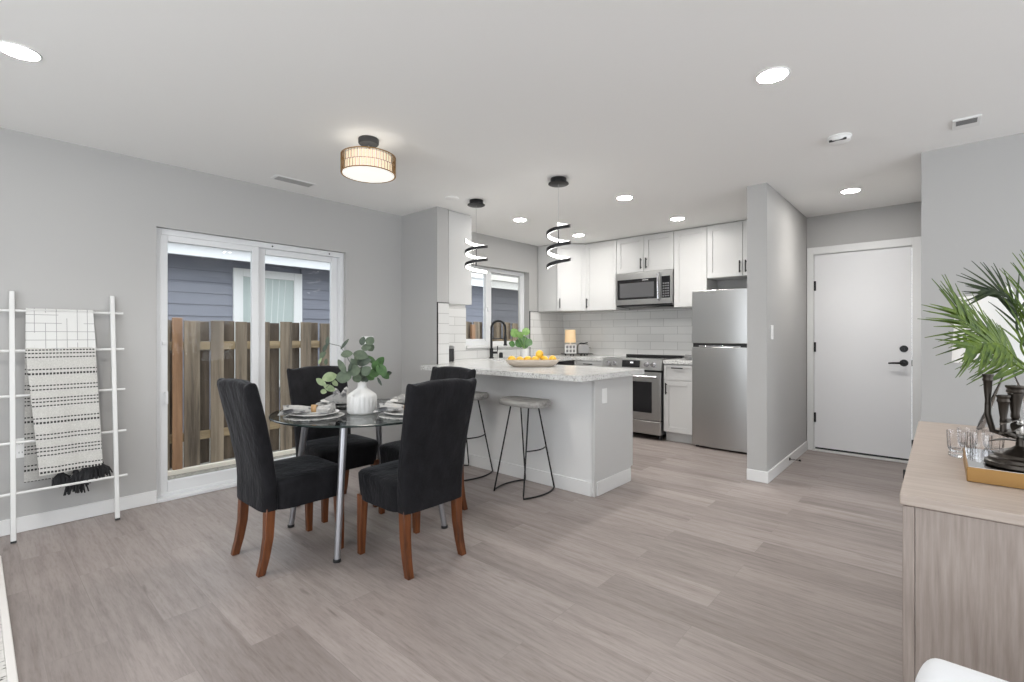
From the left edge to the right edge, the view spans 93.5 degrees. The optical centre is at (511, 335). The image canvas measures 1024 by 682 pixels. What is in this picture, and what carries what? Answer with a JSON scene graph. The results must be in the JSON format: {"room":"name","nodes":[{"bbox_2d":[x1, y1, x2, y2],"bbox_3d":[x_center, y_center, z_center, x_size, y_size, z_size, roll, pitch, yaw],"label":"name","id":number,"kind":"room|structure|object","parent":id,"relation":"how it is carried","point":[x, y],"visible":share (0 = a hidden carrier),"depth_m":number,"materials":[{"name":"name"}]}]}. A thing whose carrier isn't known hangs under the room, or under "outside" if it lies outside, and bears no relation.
{"room":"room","nodes":[
{"label":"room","id":0,"kind":"room"},
{"bbox_2d":[0,128,552,520],"bbox_3d":[-1.923,-0.022,4.255,0.140,2.440,8.200,0,0,42],"label":"wall","id":1,"kind":"structure","parent":0,"point":[79,224],"depth_m":3.35,"materials":[{"name":"grey paint"}]},
{"bbox_2d":[16,438,23,457],"bbox_3d":[-2.996,0.686,2.938,0.009,0.120,0.075,0,0,42],"label":"wall outlet","id":2,"kind":"object","parent":1,"relation":"attached to","point":[19,447],"visible":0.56,"depth_m":2.94,"materials":[{"name":"white plastic"}]},
{"bbox_2d":[17,450,23,454],"bbox_3d":[-2.994,0.713,2.937,0.003,0.028,0.034,0,0,42],"label":"socket","id":3,"kind":"object","parent":2,"relation":"attached to","point":[19,452],"depth_m":2.94,"materials":[{"name":"white plastic"}]},
{"bbox_2d":[0,490,156,536],"bbox_3d":[-3.566,1.152,2.294,0.014,0.092,3.086,0,0,42],"label":"baseboard","id":4,"kind":"structure","parent":1,"relation":"attached to","point":[45,519],"depth_m":3.12,"materials":[{"name":"white paint"}]},
{"bbox_2d":[157,482,236,502],"bbox_3d":[-2.065,1.187,4.010,0.065,0.022,1.474,0,0,42],"label":"trim","id":5,"kind":"structure","parent":1,"relation":"attached to","point":[233,484],"depth_m":3.63,"materials":[{"name":"white plastic"}]},
{"bbox_2d":[157,228,343,497],"bbox_3d":[-2.116,0.208,4.056,0.108,1.980,1.474,0,0,42],"label":"door","id":6,"kind":"structure","parent":1,"relation":"in","point":[258,250],"depth_m":3.84,"materials":[{"name":"white plastic"}]},
{"bbox_2d":[437,302,537,363],"bbox_3d":[-0.184,-0.028,5.667,0.058,0.612,2.341,0,0,26],"label":"trim","id":7,"kind":"structure","parent":1,"relation":"attached to","point":[437,302],"depth_m":4.62,"materials":[{"name":"black metal"}]},
{"bbox_2d":[466,266,530,347],"bbox_3d":[-0.196,-0.352,6.173,0.170,1.010,1.188,0,0,42],"label":"window","id":8,"kind":"structure","parent":1,"relation":"in","point":[485,342],"depth_m":6.11,"materials":[{"name":"white plastic"}]},
{"bbox_2d":[438,303,562,363],"bbox_3d":[0.022,-0.025,5.894,0.586,0.605,2.863,0,0,42],"label":"backsplash","id":9,"kind":"structure","parent":1,"relation":"attached to","point":[546,329],"depth_m":5.90,"materials":[{"name":"tile"}]},
{"bbox_2d":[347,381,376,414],"bbox_3d":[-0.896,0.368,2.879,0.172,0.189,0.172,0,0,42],"label":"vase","id":10,"kind":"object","parent":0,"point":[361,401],"depth_m":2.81,"materials":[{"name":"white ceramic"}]},
{"bbox_2d":[402,206,447,420],"bbox_3d":[-0.888,-0.022,4.880,0.576,2.440,0.140,0,0,42],"label":"wall","id":11,"kind":"structure","parent":0,"point":[424,232],"depth_m":4.79,"materials":[{"name":"grey paint"}]},
{"bbox_2d":[448,210,471,305],"bbox_3d":[-0.721,-0.777,5.069,0.560,0.921,0.342,0,0,42],"label":"upper cabinet","id":12,"kind":"object","parent":11,"relation":"attached to","point":[459,224],"visible":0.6,"depth_m":4.86,"materials":[{"name":"grey paint"}]},
{"bbox_2d":[0,432,907,681],"bbox_3d":[0.836,1.223,1.719,7.436,0.050,8.080,0,0,42],"label":"floor","id":13,"kind":"structure","parent":0,"point":[691,568],"depth_m":2.30,"materials":[{"name":"grey wood"}]},
{"bbox_2d":[0,555,18,681],"bbox_3d":[-2.420,1.191,0.955,2.695,0.012,2.010,0,0,42],"label":"area rug","id":14,"kind":"object","parent":13,"relation":"on","point":[8,668],"visible":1,"depth_m":1.86,"materials":[{"name":"white carpet"}]},
{"bbox_2d":[0,291,127,543],"bbox_3d":[-3.013,0.465,2.763,0.206,1.464,1.262,0,0,42],"label":"blanket ladder","id":15,"kind":"object","parent":13,"relation":"on","point":[12,407],"visible":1,"depth_m":2.89,"materials":[{"name":"white paint"}]},
{"bbox_2d":[25,308,95,349],"bbox_3d":[-2.844,-0.006,3.042,0.084,0.322,0.324,0,0,42],"label":"throw blanket","id":16,"kind":"object","parent":15,"relation":"hanging from","point":[44,328],"visible":0.86,"depth_m":3.02,"materials":[{"name":"white fabric"}]},
{"bbox_2d":[24,347,112,495],"bbox_3d":[-2.767,0.536,3.024,0.166,0.922,0.409,0,0,42],"label":"throw blanket","id":17,"kind":"object","parent":15,"relation":"hanging from","point":[62,413],"visible":0.99,"depth_m":2.98,"materials":[{"name":"grey fabric"}]},
{"bbox_2d":[217,378,343,577],"bbox_3d":[-1.266,0.711,2.657,0.439,0.973,0.541,0,0,42],"label":"dining chair","id":18,"kind":"object","parent":13,"relation":"on","point":[267,485],"visible":0.91,"depth_m":2.49,"materials":[{"name":"black fabric"}]},
{"bbox_2d":[287,365,378,522],"bbox_3d":[-1.258,0.711,3.396,0.541,0.973,0.439,0,0,42],"label":"dining chair","id":19,"kind":"object","parent":13,"relation":"on","point":[304,388],"visible":0.57,"depth_m":3.37,"materials":[{"name":"black fabric"}]},
{"bbox_2d":[268,399,447,562],"bbox_3d":[-0.917,0.831,3.001,1.070,0.735,1.070,0,0,42],"label":"dining table","id":20,"kind":"object","parent":13,"relation":"on","point":[305,425],"visible":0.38,"depth_m":2.61,"materials":[{"name":"clear glass"}]},
{"bbox_2d":[283,412,344,420],"bbox_3d":[-1.133,0.460,2.765,0.330,0.005,0.330,0,0,42],"label":"placemat","id":21,"kind":"object","parent":20,"relation":"on","point":[338,414],"visible":0.57,"depth_m":2.69,"materials":[{"name":"white ceramic"}]},
{"bbox_2d":[289,409,339,416],"bbox_3d":[-1.133,0.447,2.765,0.272,0.020,0.272,0,0,42],"label":"dinner plate","id":22,"kind":"object","parent":21,"relation":"on","point":[313,414],"visible":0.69,"depth_m":2.73,"materials":[{"name":"white ceramic"}]},
{"bbox_2d":[277,402,335,415],"bbox_3d":[-1.163,0.415,2.760,0.278,0.053,0.202,0,0,-8],"label":"napkin","id":23,"kind":"object","parent":22,"relation":"on","point":[329,408],"visible":1,"depth_m":2.73,"materials":[{"name":"grey fabric"}]},
{"bbox_2d":[316,402,346,406],"bbox_3d":[-1.160,0.460,3.284,0.330,0.005,0.330,0,0,42],"label":"placemat","id":24,"kind":"object","parent":20,"relation":"on","point":[318,403],"visible":0.2,"depth_m":3.20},
{"bbox_3d":[-1.160,0.447,3.284,0.272,0.020,0.272,0,0,42],"label":"dinner plate","id":25,"kind":"object","parent":24,"relation":"on","visible":0},
{"bbox_2d":[325,387,348,403],"bbox_3d":[-1.145,0.398,3.244,0.204,0.086,0.253,0,0,-18],"label":"napkin","id":26,"kind":"object","parent":25,"relation":"on","point":[337,398],"visible":0.87,"depth_m":3.13,"materials":[{"name":"grey fabric"}]},
{"bbox_2d":[316,337,391,414],"bbox_3d":[-0.935,0.234,2.864,0.422,0.459,0.198,0,0,-4],"label":"vase","id":27,"kind":"object","parent":20,"relation":"on","point":[361,401],"visible":0.98,"depth_m":2.83,"materials":[{"name":"white ceramic"}]},
{"bbox_2d":[378,413,402,419],"bbox_3d":[-0.608,0.460,2.806,0.330,0.005,0.330,0,0,42],"label":"placemat","id":28,"kind":"object","parent":20,"relation":"on","point":[382,415],"visible":0.29,"depth_m":2.72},
{"bbox_2d":[384,411,403,415],"bbox_3d":[-0.608,0.447,2.806,0.272,0.020,0.272,0,0,42],"label":"dinner plate","id":29,"kind":"object","parent":28,"relation":"on","point":[398,413],"visible":0.23,"depth_m":2.78,"materials":[{"name":"white ceramic"}]},
{"bbox_2d":[373,403,403,412],"bbox_3d":[-0.637,0.415,2.814,0.278,0.052,0.204,0,0,12],"label":"napkin","id":30,"kind":"object","parent":29,"relation":"on","point":[384,407],"visible":0.38,"depth_m":2.78,"materials":[{"name":"grey fabric"}]},
{"bbox_3d":[-0.693,0.460,3.297,0.330,0.005,0.330,0,0,42],"label":"placemat","id":31,"kind":"object","parent":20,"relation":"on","visible":0},
{"bbox_3d":[-0.693,0.447,3.297,0.272,0.020,0.272,0,0,42],"label":"dinner plate","id":32,"kind":"object","parent":31,"relation":"on","visible":0},
{"bbox_2d":[392,394,404,401],"bbox_3d":[-0.688,0.415,3.327,0.207,0.052,0.278,0,0,12],"label":"napkin","id":33,"kind":"object","parent":32,"relation":"on","point":[401,398],"visible":0.19,"depth_m":3.21,"materials":[{"name":"grey fabric"}]},
{"bbox_2d":[357,378,476,579],"bbox_3d":[-0.525,0.711,2.629,0.541,0.973,0.439,0,0,42],"label":"dining chair","id":34,"kind":"object","parent":13,"relation":"on","point":[427,473],"visible":1,"depth_m":2.47,"materials":[{"name":"black fabric"}]},
{"bbox_2d":[378,366,475,527],"bbox_3d":[-0.579,0.711,3.303,0.439,0.973,0.541,0,0,42],"label":"dining chair","id":35,"kind":"object","parent":13,"relation":"on","point":[389,451],"visible":0.16,"depth_m":3.31,"materials":[{"name":"black fabric"}]},
{"bbox_2d":[464,391,492,480],"bbox_3d":[-0.403,0.845,4.194,0.420,0.706,0.380,0,0,40],"label":"bar stool","id":36,"kind":"object","parent":13,"relation":"on","point":[478,396],"visible":0.39,"depth_m":4.15,"materials":[{"name":"black metal"}]},
{"bbox_2d":[493,396,554,499],"bbox_3d":[0.097,0.845,3.749,0.420,0.706,0.380,0,0,42],"label":"bar stool","id":37,"kind":"object","parent":13,"relation":"on","point":[521,402],"visible":1,"depth_m":3.71,"materials":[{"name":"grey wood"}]},
{"bbox_2d":[464,374,632,496],"bbox_3d":[0.181,0.758,4.353,1.702,0.879,0.617,0,0,42],"label":"base cabinet","id":38,"kind":"object","parent":13,"relation":"on","point":[588,425],"visible":0.77,"depth_m":3.86,"materials":[{"name":"grey paint"}]},
{"bbox_2d":[421,354,643,381],"bbox_3d":[0.618,0.298,5.225,2.344,0.040,3.068,0,0,42],"label":"countertop","id":39,"kind":"structure","parent":38,"relation":"on","point":[498,366],"depth_m":3.94,"materials":[{"name":"white stone"}]},
{"bbox_2d":[449,346,453,361],"bbox_3d":[-0.662,0.193,5.168,0.088,0.170,0.088,0,0,42],"label":"electrical outlet","id":40,"kind":"object","parent":39,"relation":"on","point":[451,348],"visible":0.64,"depth_m":5.13,"materials":[{"name":"grey"}]},
{"bbox_2d":[489,320,506,357],"bbox_3d":[-0.169,0.042,5.897,0.223,0.473,0.060,0,0,-3],"label":"faucet","id":41,"kind":"object","parent":39,"relation":"on","point":[492,352],"visible":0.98,"depth_m":5.88,"materials":[{"name":"black metal"}]},
{"bbox_2d":[509,328,532,357],"bbox_3d":[0.110,0.088,6.025,0.159,0.380,0.304,0,0,42],"label":"potted plant","id":42,"kind":"object","parent":39,"relation":"on","point":[523,341],"visible":0.95,"depth_m":6.03,"materials":[{"name":"green plant"}]},
{"bbox_2d":[505,359,559,366],"bbox_3d":[0.182,0.245,4.296,0.484,0.066,0.240,0,0,-2],"label":"fruit bowl","id":43,"kind":"object","parent":39,"relation":"on","point":[515,363],"visible":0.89,"depth_m":4.21,"materials":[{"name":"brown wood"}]},
{"bbox_2d":[561,353,592,355],"bbox_3d":[0.892,0.262,6.636,0.430,0.032,0.170,0,0,0],"label":"tray","id":44,"kind":"object","parent":39,"relation":"on","point":[561,353],"visible":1,"depth_m":6.59,"materials":[{"name":"black metal"}]},
{"bbox_2d":[564,330,575,352],"bbox_3d":[0.802,0.083,6.635,0.152,0.325,0.152,0,0,0],"label":"table lamp","id":45,"kind":"object","parent":44,"relation":"on","point":[570,335],"visible":0.98,"depth_m":6.59,"materials":[{"name":"white ceramic"}]},
{"bbox_2d":[577,342,589,352],"bbox_3d":[0.988,0.167,6.636,0.178,0.157,0.120,0,0,0],"label":"toaster","id":46,"kind":"object","parent":44,"relation":"on","point":[581,347],"visible":0.99,"depth_m":6.58,"materials":[{"name":"grey metal"}]},
{"bbox_2d":[602,388,606,403],"bbox_3d":[0.706,0.461,3.676,0.006,0.115,0.070,0,0,42],"label":"outlet","id":47,"kind":"object","parent":38,"relation":"attached to","point":[604,390],"depth_m":3.67,"materials":[{"name":"white plastic"}]},
{"bbox_2d":[556,360,572,364],"bbox_3d":[0.393,0.759,6.230,0.644,0.878,0.580,0,0,42],"label":"dishwasher","id":48,"kind":"object","parent":13,"relation":"on","point":[568,362],"visible":0.09,"depth_m":6.13,"materials":[{"name":"grey metal"}]},
{"bbox_2d":[574,360,602,366],"bbox_3d":[1.170,0.758,6.348,0.435,0.879,0.650,0,0,42],"label":"base cabinet","id":49,"kind":"object","parent":13,"relation":"on","point":[576,362],"visible":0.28,"depth_m":6.13,"materials":[{"name":"grey paint"}]},
{"bbox_2d":[602,354,683,439],"bbox_3d":[1.597,0.722,5.917,0.765,0.952,0.727,0,0,42],"label":"range","id":50,"kind":"object","parent":13,"relation":"on","point":[648,387],"visible":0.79,"depth_m":5.56,"materials":[{"name":"silver metal"}]},
{"bbox_2d":[607,356,680,359],"bbox_3d":[1.616,0.291,5.938,0.765,0.042,0.550,0,0,42],"label":"cooktop","id":51,"kind":"object","parent":50,"relation":"in","point":[617,357],"depth_m":5.92,"materials":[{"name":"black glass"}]},
{"bbox_2d":[664,364,691,443],"bbox_3d":[2.038,0.758,5.575,0.330,0.879,0.650,0,0,42],"label":"base cabinet","id":52,"kind":"object","parent":13,"relation":"on","point":[677,377],"visible":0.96,"depth_m":5.37,"materials":[{"name":"grey paint"}]},
{"bbox_2d":[663,358,691,364],"bbox_3d":[2.043,0.298,5.583,0.334,0.040,0.638,0,0,42],"label":"countertop","id":53,"kind":"structure","parent":52,"relation":"on","point":[682,360],"depth_m":5.36,"materials":[{"name":"white stone"}]},
{"bbox_2d":[685,354,691,359],"bbox_3d":[2.088,0.245,5.505,0.150,0.065,0.220,0,0,42],"label":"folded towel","id":54,"kind":"object","parent":53,"relation":"on","point":[687,356],"visible":0.32,"depth_m":5.44,"materials":[{"name":"grey fabric"}]},
{"bbox_2d":[692,288,746,452],"bbox_3d":[2.436,0.360,5.196,0.766,1.675,0.668,0,0,42],"label":"fridge","id":55,"kind":"object","parent":13,"relation":"on","point":[719,317],"visible":0.68,"depth_m":5.00,"materials":[{"name":"grey metal"}]},
{"bbox_2d":[899,421,1023,681],"bbox_3d":[1.676,0.808,1.667,0.500,0.780,1.463,0,0,42],"label":"sideboard","id":56,"kind":"object","parent":13,"relation":"on","point":[963,540],"visible":0.98,"depth_m":1.21,"materials":[{"name":"brown wood"}]},
{"bbox_2d":[946,429,968,457],"bbox_3d":[1.537,0.374,1.664,0.057,0.088,0.057,0,0,42],"label":"crystal glass","id":57,"kind":"object","parent":56,"relation":"on","point":[957,440],"visible":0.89,"depth_m":1.65,"materials":[{"name":"white"}]},
{"bbox_2d":[957,427,978,447],"bbox_3d":[1.611,0.374,1.705,0.057,0.088,0.057,0,0,-10],"label":"crystal glass","id":58,"kind":"object","parent":56,"relation":"on","point":[969,430],"visible":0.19,"depth_m":1.69,"materials":[{"name":"white"}]},
{"bbox_2d":[921,251,1023,385],"bbox_3d":[1.603,0.073,1.538,0.946,0.691,0.235,0,0,-20],"label":"arrangement","id":59,"kind":"object","parent":56,"relation":"on","point":[994,346],"visible":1,"depth_m":1.43,"materials":[{"name":"green plant"}]},
{"bbox_2d":[969,432,992,449],"bbox_3d":[1.571,0.374,1.614,0.057,0.088,0.057,0,0,25],"label":"crystal glass","id":60,"kind":"object","parent":56,"relation":"on","point":[977,440],"visible":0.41,"depth_m":1.60,"materials":[{"name":"white"}]},
{"bbox_2d":[951,286,1023,432],"bbox_3d":[2.109,0.103,2.046,0.360,0.630,0.360,0,0,42],"label":"table lamp","id":61,"kind":"object","parent":56,"relation":"on","point":[989,309],"visible":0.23,"depth_m":1.97,"materials":[{"name":"white glass"}]},
{"bbox_2d":[963,448,1023,488],"bbox_3d":[1.506,0.396,1.414,0.260,0.043,0.320,0,0,42],"label":"tray","id":62,"kind":"object","parent":56,"relation":"on","point":[977,470],"visible":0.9,"depth_m":1.36,"materials":[{"name":"gold metal"}]},
{"bbox_2d":[965,448,1023,473],"bbox_3d":[1.506,0.376,1.414,0.252,0.002,0.312,0,0,42],"label":"mirror","id":63,"kind":"object","parent":62,"relation":"on","point":[974,463],"depth_m":1.39,"materials":[{"name":"clear glass"}]},
{"bbox_2d":[982,374,1023,471],"bbox_3d":[1.450,0.244,1.373,0.154,0.262,0.154,0,0,5],"label":"candelabra","id":64,"kind":"object","parent":62,"relation":"on","point":[1012,458],"visible":1,"depth_m":1.37,"materials":[{"name":"brown metal"}]},
{"bbox_2d":[982,374,993,404],"bbox_3d":[1.391,0.161,1.409,0.026,0.097,0.026,0,0,42],"label":"cup","id":65,"kind":"object","parent":64,"relation":"on","point":[987,379],"depth_m":1.40,"materials":[{"name":"brown metal"}]},
{"bbox_2d":[996,394,1010,423],"bbox_3d":[1.400,0.212,1.373,0.031,0.085,0.031,0,0,42],"label":"cup","id":66,"kind":"object","parent":64,"relation":"on","point":[1004,401],"depth_m":1.37,"materials":[{"name":"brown metal"}]},
{"bbox_2d":[1005,385,1023,419],"bbox_3d":[1.434,0.191,1.373,0.042,0.097,0.043,0,0,42],"label":"cup","id":67,"kind":"object","parent":64,"relation":"on","point":[1014,397],"depth_m":1.36,"materials":[{"name":"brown metal"}]},
{"bbox_2d":[982,429,1004,450],"bbox_3d":[1.663,0.374,1.666,0.057,0.088,0.057,0,0,7],"label":"crystal glass","id":68,"kind":"object","parent":56,"relation":"on","point":[998,444],"visible":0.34,"depth_m":1.64,"materials":[{"name":"white"}]},
{"bbox_2d":[915,658,1007,681],"bbox_3d":[0.785,0.900,0.488,0.600,0.598,0.644,0,0,42],"label":"lounge chair","id":69,"kind":"object","parent":13,"relation":"on","point":[934,669],"visible":1,"depth_m":0.86,"materials":[{"name":"white fabric"}]},
{"bbox_2d":[0,0,1023,245],"bbox_3d":[0.839,-1.292,1.797,7.536,0.100,8.200,0,0,42],"label":"ceiling","id":70,"kind":"structure","parent":0,"point":[661,104],"depth_m":2.45,"materials":[{"name":"white paint"}]},
{"bbox_2d":[0,41,42,60],"bbox_3d":[-2.152,-1.239,2.104,0.148,0.006,0.148,0,0,42],"label":"recessed light","id":71,"kind":"object","parent":70,"relation":"in","point":[16,50],"visible":1,"depth_m":2.10,"materials":[{"name":"white plastic"}]},
{"bbox_2d":[271,175,316,187],"bbox_3d":[-1.752,-1.238,3.874,0.120,0.009,0.320,0,0,42],"label":"ceiling vent","id":72,"kind":"object","parent":70,"relation":"in","point":[276,177],"visible":1,"depth_m":3.86,"materials":[{"name":"white plastic"}]},
{"bbox_2d":[340,135,395,182],"bbox_3d":[-0.907,-1.128,3.050,0.338,0.228,0.338,0,0,42],"label":"ceiling light","id":73,"kind":"object","parent":70,"relation":"attached to","point":[369,165],"visible":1,"depth_m":2.97,"materials":[{"name":"grey"}]},
{"bbox_2d":[342,166,393,182],"bbox_3d":[-0.907,-1.018,3.050,0.314,0.005,0.314,0,0,42],"label":"diffuser","id":74,"kind":"object","parent":73,"relation":"attached to","point":[366,174],"depth_m":3.03,"materials":[{"name":"white"}]},
{"bbox_2d":[445,196,458,199],"bbox_3d":[-0.542,-1.239,4.354,0.120,0.006,0.120,0,0,42],"label":"cover plate","id":75,"kind":"object","parent":70,"relation":"attached to","point":[447,197],"visible":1,"depth_m":4.35,"materials":[{"name":"white paint"}]},
{"bbox_2d":[465,199,487,273],"bbox_3d":[-0.329,-0.905,4.436,0.214,0.674,0.214,0,0,42],"label":"pendant light","id":76,"kind":"object","parent":70,"relation":"hanging from","point":[474,203],"visible":1,"depth_m":4.41,"materials":[{"name":"black metal"}]},
{"bbox_2d":[513,218,526,221],"bbox_3d":[0.086,-1.239,5.161,0.148,0.006,0.148,0,0,42],"label":"recessed light","id":77,"kind":"object","parent":70,"relation":"in","point":[515,219],"visible":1,"depth_m":5.14,"materials":[{"name":"white"}]},
{"bbox_2d":[546,176,570,268],"bbox_3d":[0.368,-0.884,3.816,0.194,0.716,0.194,0,0,42],"label":"pendant light","id":78,"kind":"object","parent":70,"relation":"hanging from","point":[557,181],"visible":1,"depth_m":3.77,"materials":[{"name":"black metal"}]},
{"bbox_2d":[616,195,632,199],"bbox_3d":[1.013,-1.239,4.338,0.148,0.006,0.148,0,0,42],"label":"recessed light","id":79,"kind":"object","parent":70,"relation":"in","point":[623,197],"visible":1,"depth_m":4.32,"materials":[{"name":"white"}]},
{"bbox_2d":[670,217,684,220],"bbox_3d":[1.757,-1.239,5.116,0.148,0.006,0.148,0,0,42],"label":"recessed light","id":80,"kind":"object","parent":70,"relation":"in","point":[673,218],"visible":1,"depth_m":5.10,"materials":[{"name":"white"}]},
{"bbox_2d":[755,66,789,83],"bbox_3d":[1.242,-1.239,2.298,0.148,0.006,0.148,0,0,42],"label":"recessed light","id":81,"kind":"object","parent":70,"relation":"in","point":[774,74],"visible":1,"depth_m":2.29,"materials":[{"name":"white plastic"}]},
{"bbox_2d":[826,133,851,145],"bbox_3d":[2.046,-1.222,3.016,0.136,0.039,0.136,0,0,42],"label":"smoke detector","id":82,"kind":"object","parent":70,"relation":"attached to","point":[838,139],"visible":1,"depth_m":2.98,"materials":[{"name":"white plastic"}]},
{"bbox_2d":[840,188,860,192],"bbox_3d":[2.900,-1.239,4.129,0.148,0.006,0.148,0,0,42],"label":"recessed light","id":83,"kind":"object","parent":70,"relation":"in","point":[851,190],"visible":1,"depth_m":4.11,"materials":[{"name":"white"}]},
{"bbox_2d":[952,114,981,130],"bbox_3d":[2.642,-1.236,2.803,0.120,0.012,0.170,0,0,42],"label":"ceiling vent","id":84,"kind":"object","parent":70,"relation":"in","point":[971,121],"visible":1,"depth_m":2.78,"materials":[{"name":"white plastic"}]},
{"bbox_2d":[956,117,977,125],"bbox_3d":[2.620,-1.231,2.778,0.090,0.003,0.074,0,0,42],"label":"grille","id":85,"kind":"object","parent":84,"relation":"attached to","point":[967,120],"depth_m":2.77,"materials":[{"name":"grey metal"}]},
{"bbox_2d":[571,202,920,364],"bbox_3d":[2.413,-0.022,5.791,4.296,2.440,0.140,0,0,42],"label":"wall","id":86,"kind":"structure","parent":0,"point":[900,221],"depth_m":4.78,"materials":[{"name":"grey paint"}]},
{"bbox_2d":[538,244,593,312],"bbox_3d":[0.787,-0.785,6.718,0.610,0.906,0.612,0,0,42],"label":"upper cabinet","id":87,"kind":"object","parent":86,"relation":"attached to","point":[561,286],"visible":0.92,"depth_m":6.50,"materials":[{"name":"grey paint"}]},
{"bbox_2d":[586,239,628,311],"bbox_3d":[1.265,-0.785,6.457,0.470,0.906,0.368,0,0,42],"label":"upper cabinet","id":88,"kind":"object","parent":86,"relation":"attached to","point":[601,257],"visible":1,"depth_m":6.34,"materials":[{"name":"grey paint"}]},
{"bbox_2d":[563,308,692,357],"bbox_3d":[1.859,-0.029,6.184,2.946,0.615,0.010,0,0,42],"label":"backsplash","id":89,"kind":"structure","parent":86,"relation":"attached to","point":[651,331],"depth_m":6.40,"materials":[{"name":"tile"}]},
{"bbox_2d":[617,231,673,273],"bbox_3d":[1.729,-1.012,6.050,0.756,0.451,0.378,0,0,42],"label":"upper cabinet","id":90,"kind":"object","parent":86,"relation":"attached to","point":[651,252],"visible":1,"depth_m":5.91,"materials":[{"name":"grey paint"}]},
{"bbox_2d":[616,269,673,307],"bbox_3d":[1.705,-0.570,6.029,0.754,0.428,0.415,0,0,42],"label":"microwave","id":91,"kind":"object","parent":90,"relation":"attached to","point":[647,289],"visible":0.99,"depth_m":5.89,"materials":[{"name":"grey metal"}]},
{"bbox_2d":[674,226,716,308],"bbox_3d":[2.162,-0.785,5.677,0.380,0.906,0.340,0,0,42],"label":"upper cabinet","id":92,"kind":"object","parent":86,"relation":"attached to","point":[690,245],"visible":0.77,"depth_m":5.56,"materials":[{"name":"grey paint"}]},
{"bbox_2d":[707,220,746,280],"bbox_3d":[2.581,-0.940,5.292,0.749,0.596,0.378,0,0,42],"label":"upper cabinet","id":93,"kind":"object","parent":86,"relation":"attached to","point":[726,242],"visible":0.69,"depth_m":5.29,"materials":[{"name":"grey paint"}]},
{"bbox_2d":[807,236,920,462],"bbox_3d":[3.478,0.141,4.799,0.919,2.115,0.185,0,0,42],"label":"door","id":94,"kind":"structure","parent":86,"relation":"in","point":[864,298],"depth_m":4.76,"materials":[{"name":"white paint"}]},
{"bbox_2d":[747,183,806,471],"bbox_3d":[2.532,-0.022,4.547,0.150,2.440,1.560,0,0,42],"label":"wall partition","id":95,"kind":"structure","parent":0,"point":[776,230],"depth_m":4.12,"materials":[{"name":"grey paint"}]},
{"bbox_2d":[771,325,773,338],"bbox_3d":[2.173,-0.027,4.024,0.009,0.120,0.075,0,0,42],"label":"light switch","id":96,"kind":"object","parent":95,"relation":"attached to","point":[772,326],"visible":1,"depth_m":4.01,"materials":[{"name":"white plastic"}]},
{"bbox_2d":[747,441,807,483],"bbox_3d":[2.532,1.152,4.537,0.164,0.092,1.574,0,0,42],"label":"baseboard","id":97,"kind":"structure","parent":95,"relation":"attached to","point":[753,475],"depth_m":4.09,"materials":[{"name":"white paint"}]},
{"bbox_2d":[921,133,1023,428],"bbox_3d":[4.532,-0.022,2.760,3.300,2.440,1.570,0,0,42],"label":"wall","id":98,"kind":"structure","parent":0,"point":[972,194],"depth_m":3.13,"materials":[{"name":"grey paint"}]},
{"label":"outside","id":99,"kind":"structure","parent":0,"visible":0},
{"bbox_2d":[168,428,295,479],"bbox_3d":[-3.525,1.408,9.831,9.663,0.080,22.000,0,0,42],"label":"ground","id":100,"kind":"structure","parent":99,"point":[293,454],"depth_m":5.00,"materials":[{"name":"grey concrete"}]},
{"bbox_2d":[168,317,517,475],"bbox_3d":[-0.310,0.569,8.188,0.130,1.598,13.220,0,0,42],"label":"wooden fence","id":101,"kind":"object","parent":100,"relation":"on","point":[229,344],"visible":0.19,"depth_m":5.06,"materials":[{"name":"brown wood"}]},
{"bbox_2d":[168,242,517,432],"bbox_3d":[-4.123,-0.582,9.025,4.640,4.100,19.200,0,0,42],"label":"neighbor house","id":102,"kind":"structure","parent":100,"relation":"on","point":[207,284],"depth_m":6.86,"materials":[{"name":"grey"}]},
{"bbox_2d":[265,279,285,322],"bbox_3d":[-3.558,-0.060,7.124,0.032,1.537,0.442,0,0,42],"label":"curtain","id":103,"kind":"object","parent":102,"relation":"hanging from","point":[275,289],"depth_m":7.16,"materials":[{"name":"white fabric"}]},
{"bbox_3d":[0.287,0.218,4.287,0.072,0.078,0.071,-18,-26,35],"label":"citrus fruit","id":104,"kind":"object","parent":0,"visible":0},
{"bbox_2d":[536,350,542,358],"bbox_3d":[0.245,0.168,4.300,0.069,0.077,0.071,0,0,12],"label":"citrus fruit","id":105,"kind":"object","parent":104,"relation":"on","point":[539,353],"visible":0.96,"depth_m":4.28,"materials":[{"name":"yellow plant"}]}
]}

